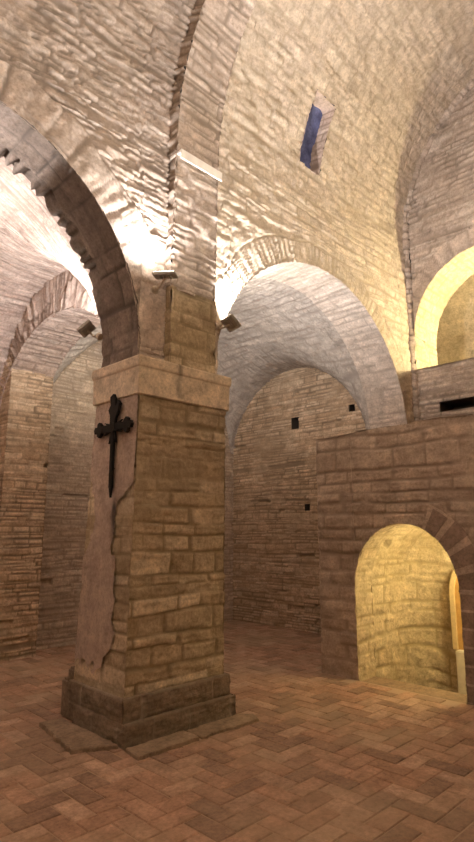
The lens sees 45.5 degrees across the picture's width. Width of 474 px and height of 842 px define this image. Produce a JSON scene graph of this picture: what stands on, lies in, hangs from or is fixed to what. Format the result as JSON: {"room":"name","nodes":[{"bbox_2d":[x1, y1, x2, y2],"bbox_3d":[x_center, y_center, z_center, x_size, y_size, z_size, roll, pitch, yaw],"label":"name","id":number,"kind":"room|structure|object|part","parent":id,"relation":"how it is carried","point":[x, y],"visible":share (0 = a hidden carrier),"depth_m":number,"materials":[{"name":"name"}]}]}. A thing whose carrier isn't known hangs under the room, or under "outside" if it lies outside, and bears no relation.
{"room":"church","nodes":[
{"label":"church","id":0,"kind":"room"},
{"bbox_2d":[0,353,53,661],"bbox_3d":[-2.926,1.088,7.566,0.627,3.970,0.364,11,-15,-44],"label":"wall","id":1,"kind":"structure","parent":0,"point":[25,413],"depth_m":7.44,"materials":[{"name":"brick"}]},
{"bbox_2d":[0,156,95,380],"bbox_3d":[-3.458,-1.528,5.581,3.671,1.755,3.091,11,-15,-44],"label":"ceiling","id":2,"kind":"structure","parent":0,"point":[34,249],"depth_m":5.97,"materials":[{"name":"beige brick"}]},
{"bbox_2d":[0,0,196,136],"bbox_3d":[-0.747,-4.229,3.911,2.842,2.888,2.663,11,-15,-44],"label":"ceiling","id":3,"kind":"structure","parent":0,"point":[119,56],"depth_m":5.08,"materials":[{"name":"brick"}]},
{"bbox_2d":[36,339,233,649],"bbox_3d":[-1.486,0.926,9.364,4.050,4.970,0.090,11,-15,-44],"label":"wall","id":4,"kind":"structure","parent":0,"point":[73,412],"depth_m":8.32,"materials":[{"name":"brick"}]},
{"bbox_2d":[0,60,414,423],"bbox_3d":[0.007,-1.579,6.037,7.570,3.589,0.074,11,-15,-44],"label":"wall","id":5,"kind":"structure","parent":0,"point":[262,224],"depth_m":5.88,"materials":[{"name":"brick"}]},
{"bbox_2d":[53,278,369,453],"bbox_3d":[-0.368,-0.743,8.580,4.006,1.871,3.096,11,-15,-44],"label":"ceiling","id":6,"kind":"structure","parent":0,"point":[281,330],"depth_m":8.82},
{"bbox_2d":[0,620,473,841],"bbox_3d":[-0.569,2.341,3.728,11.400,0.055,9.008,11,-15,-44],"label":"floor","id":7,"kind":"structure","parent":0,"point":[326,757],"depth_m":3.93,"materials":[{"name":"brick"}]},
{"bbox_2d":[61,354,235,750],"bbox_3d":[-0.800,1.069,5.216,1.174,3.086,1.103,11,-15,-44],"label":"brick pillar","id":8,"kind":"structure","parent":7,"relation":"on","point":[149,648],"depth_m":4.81,"materials":[{"name":"brick"}]},
{"bbox_2d":[0,101,140,367],"bbox_3d":[-2.034,-1.585,4.376,2.759,1.834,0.612,11,-15,-44],"label":"stone arch","id":9,"kind":"object","parent":8,"relation":"on","point":[67,197],"visible":0.98,"depth_m":5.04,"materials":[{"name":"brown stone"}]},
{"bbox_2d":[77,320,102,340],"bbox_3d":[-1.405,-0.858,5.491,0.248,0.201,0.210,-1,-11,3],"label":"floodlight","id":10,"kind":"object","parent":9,"relation":"attached to","point":[87,327],"visible":1,"depth_m":5.44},
{"bbox_3d":[-1.322,-0.808,5.420,0.076,0.078,0.077,11,-15,-44],"label":"knob","id":11,"kind":"part","parent":10,"relation":"part of","materials":[{"name":"brown metal"}]},
{"bbox_2d":[0,270,171,405],"bbox_3d":[-2.004,-0.923,6.995,0.651,1.938,4.240,11,-15,-44],"label":"brick arch","id":12,"kind":"object","parent":8,"relation":"on","point":[47,331],"visible":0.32,"depth_m":7.29,"materials":[{"name":"beige brick"}]},
{"bbox_2d":[94,394,133,497],"bbox_3d":[-1.067,0.210,4.901,0.068,0.905,0.580,11,-15,-44],"label":"crucifix","id":13,"kind":"object","parent":8,"relation":"attached to","point":[114,410],"visible":1,"depth_m":4.88,"materials":[{"name":"black metal"}]},
{"bbox_2d":[138,0,256,373],"bbox_3d":[0.329,-3.115,4.904,0.960,5.046,2.670,11,-15,-44],"label":"arch","id":14,"kind":"object","parent":8,"relation":"on","point":[216,29],"visible":0.94,"depth_m":5.56,"materials":[{"name":"stone"}]},
{"bbox_2d":[152,271,178,293],"bbox_3d":[-0.662,-1.247,5.071,0.272,0.128,0.272,-1,-11,5],"label":"floodlight","id":15,"kind":"object","parent":14,"relation":"attached to","point":[163,275],"visible":1,"depth_m":5.01,"materials":[{"name":"brown metal"}]},
{"bbox_3d":[-0.744,-1.203,5.167,0.075,0.078,0.074,11,-15,-44],"label":"knob","id":16,"kind":"part","parent":15,"relation":"part of","materials":[{"name":"brown metal"}]},
{"bbox_2d":[170,149,221,181],"bbox_3d":[-0.405,-2.519,5.658,0.540,0.100,0.185,11,-15,-44],"label":"stone ledge","id":17,"kind":"object","parent":14,"relation":"attached to","point":[185,155],"visible":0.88,"depth_m":5.57,"materials":[{"name":"beige stone"}]},
{"bbox_2d":[215,314,240,331],"bbox_3d":[-0.111,-0.977,5.638,0.233,0.131,0.228,7,-13,-31],"label":"floodlight","id":18,"kind":"object","parent":14,"relation":"attached to","point":[230,322],"visible":0.87,"depth_m":5.63,"materials":[{"name":"brown metal"}]},
{"bbox_2d":[232,367,369,633],"bbox_3d":[1.090,1.072,9.596,0.086,4.770,3.330,11,-15,-44],"label":"wall","id":19,"kind":"structure","parent":0,"point":[276,569],"depth_m":9.80,"materials":[{"name":"brick"}]},
{"bbox_2d":[291,417,298,429],"bbox_3d":[1.187,0.072,10.009,0.504,0.210,0.160,11,-15,-44],"label":"hole","id":20,"kind":"object","parent":19,"relation":"attached to","point":[294,421],"depth_m":9.96,"materials":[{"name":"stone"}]},
{"bbox_2d":[305,504,309,510],"bbox_3d":[1.346,1.466,9.578,0.504,0.110,0.100,11,-15,-44],"label":"hole","id":21,"kind":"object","parent":19,"relation":"attached to","point":[307,506],"depth_m":9.48,"materials":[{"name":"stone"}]},
{"bbox_2d":[348,404,354,411],"bbox_3d":[2.010,-0.182,9.219,0.504,0.110,0.110,11,-15,-44],"label":"hole","id":22,"kind":"object","parent":19,"relation":"attached to","point":[351,407],"depth_m":9.12,"materials":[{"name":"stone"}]},
{"bbox_2d":[219,0,473,241],"bbox_3d":[2.121,-4.229,6.822,4.204,3.111,2.649,11,-15,-44],"label":"ceiling","id":23,"kind":"structure","parent":0,"point":[390,70],"depth_m":7.24,"materials":[{"name":"brick"}]},
{"bbox_2d":[299,89,335,174],"bbox_3d":[0.972,-3.706,7.286,0.622,1.161,0.515,11,-15,-44],"label":"window","id":24,"kind":"structure","parent":23,"relation":"attached to","point":[327,109],"depth_m":7.40,"materials":[{"name":"blue glass"}]},
{"bbox_2d":[315,414,473,704],"bbox_3d":[3.571,1.328,5.695,2.186,2.770,5.214,11,-15,-44],"label":"wall","id":25,"kind":"structure","parent":0,"point":[369,480],"depth_m":6.32,"materials":[{"name":"brown brick"}]},
{"bbox_2d":[355,523,467,703],"bbox_3d":[1.867,2.179,5.953,0.350,2.177,1.225,11,-15,-44],"label":"door frame","id":26,"kind":"structure","parent":25,"relation":"in","point":[364,613],"depth_m":6.37,"materials":[{"name":"stone"}]},
{"bbox_2d":[421,505,473,704],"bbox_3d":[2.209,1.741,5.483,0.056,1.858,0.777,11,-15,-44],"label":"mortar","id":27,"kind":"object","parent":25,"relation":"in","point":[465,542],"depth_m":5.56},
{"bbox_2d":[424,509,473,702],"bbox_3d":[2.229,1.752,5.454,0.064,1.803,0.774,11,-15,-44],"label":"door surround","id":28,"kind":"object","parent":25,"relation":"attached to","point":[455,533],"visible":0.96,"depth_m":5.47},
{"bbox_2d":[363,676,466,703],"bbox_3d":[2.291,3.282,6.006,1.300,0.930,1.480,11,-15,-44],"label":"floor","id":29,"kind":"structure","parent":0,"point":[429,691],"depth_m":5.84,"materials":[{"name":"stone"}]},
{"bbox_2d":[456,650,466,694],"bbox_3d":[2.903,3.189,6.237,0.180,1.140,0.850,11,-15,-44],"label":"slab","id":30,"kind":"object","parent":29,"relation":"on","point":[460,663],"visible":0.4,"depth_m":6.50,"materials":[{"name":"beige stone"}]},
{"bbox_2d":[449,570,463,649],"bbox_3d":[2.871,2.081,6.476,0.150,1.127,0.890,11,-15,-44],"label":"arched panel","id":31,"kind":"object","parent":30,"relation":"on","point":[456,619],"visible":0.27,"depth_m":6.72,"materials":[{"name":"brown wood"}]},
{"bbox_3d":[2.889,2.084,6.493,0.060,1.127,0.890,11,-15,-44],"label":"frame","id":32,"kind":"part","parent":31,"relation":"part of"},
{"bbox_3d":[2.906,2.114,6.505,0.050,1.073,0.790,11,-15,-44],"label":"panel","id":33,"kind":"part","parent":31,"relation":"part of","materials":[{"name":"brown wood"}]},
{"bbox_2d":[371,503,459,692],"bbox_3d":[2.433,2.297,6.365,1.075,2.900,1.548,11,-15,-44],"label":"wall","id":34,"kind":"structure","parent":0,"point":[412,571],"depth_m":6.96,"materials":[{"name":"stone"}]},
{"bbox_2d":[373,258,473,397],"bbox_3d":[4.216,-1.366,9.022,1.175,2.900,4.700,11,-15,-44],"label":"wall","id":35,"kind":"structure","parent":0,"point":[455,333],"depth_m":9.96,"materials":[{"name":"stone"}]},
{"bbox_2d":[408,87,473,419],"bbox_3d":[4.444,-2.684,7.168,0.072,6.086,5.050,11,-15,-44],"label":"wall","id":36,"kind":"structure","parent":0,"point":[441,214],"depth_m":8.55,"materials":[{"name":"brick"}]},
{"bbox_2d":[402,78,473,420],"bbox_3d":[3.377,-2.482,8.150,0.104,5.962,2.096,11,-15,-44],"label":"trim","id":37,"kind":"structure","parent":36,"relation":"attached to","point":[406,246],"depth_m":8.74,"materials":[{"name":"stone"}]},
{"bbox_2d":[414,246,473,375],"bbox_3d":[3.737,-1.641,8.184,0.730,1.763,2.196,11,-15,-44],"label":"arch","id":38,"kind":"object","parent":36,"relation":"in","point":[435,298],"depth_m":8.79,"materials":[{"name":"paint"}]},
{"bbox_2d":[439,397,473,411],"bbox_3d":[4.194,-0.382,7.286,0.454,0.140,3.085,11,-15,-44],"label":"opening","id":39,"kind":"structure","parent":36,"relation":"attached to","point":[455,404],"depth_m":8.30,"materials":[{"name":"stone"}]},
{"bbox_3d":[2.351,1.684,8.200,0.337,3.000,0.627,11,-15,-44],"label":"wall pier","id":40,"kind":"object","parent":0,"visible":0},
{"bbox_2d":[215,261,406,428],"bbox_3d":[0.903,-0.846,7.224,3.866,2.124,0.612,11,-15,-44],"label":"stone arch","id":41,"kind":"object","parent":40,"relation":"on","point":[370,355],"visible":0.59,"depth_m":8.18,"materials":[{"name":"beige stone"}]}
]}

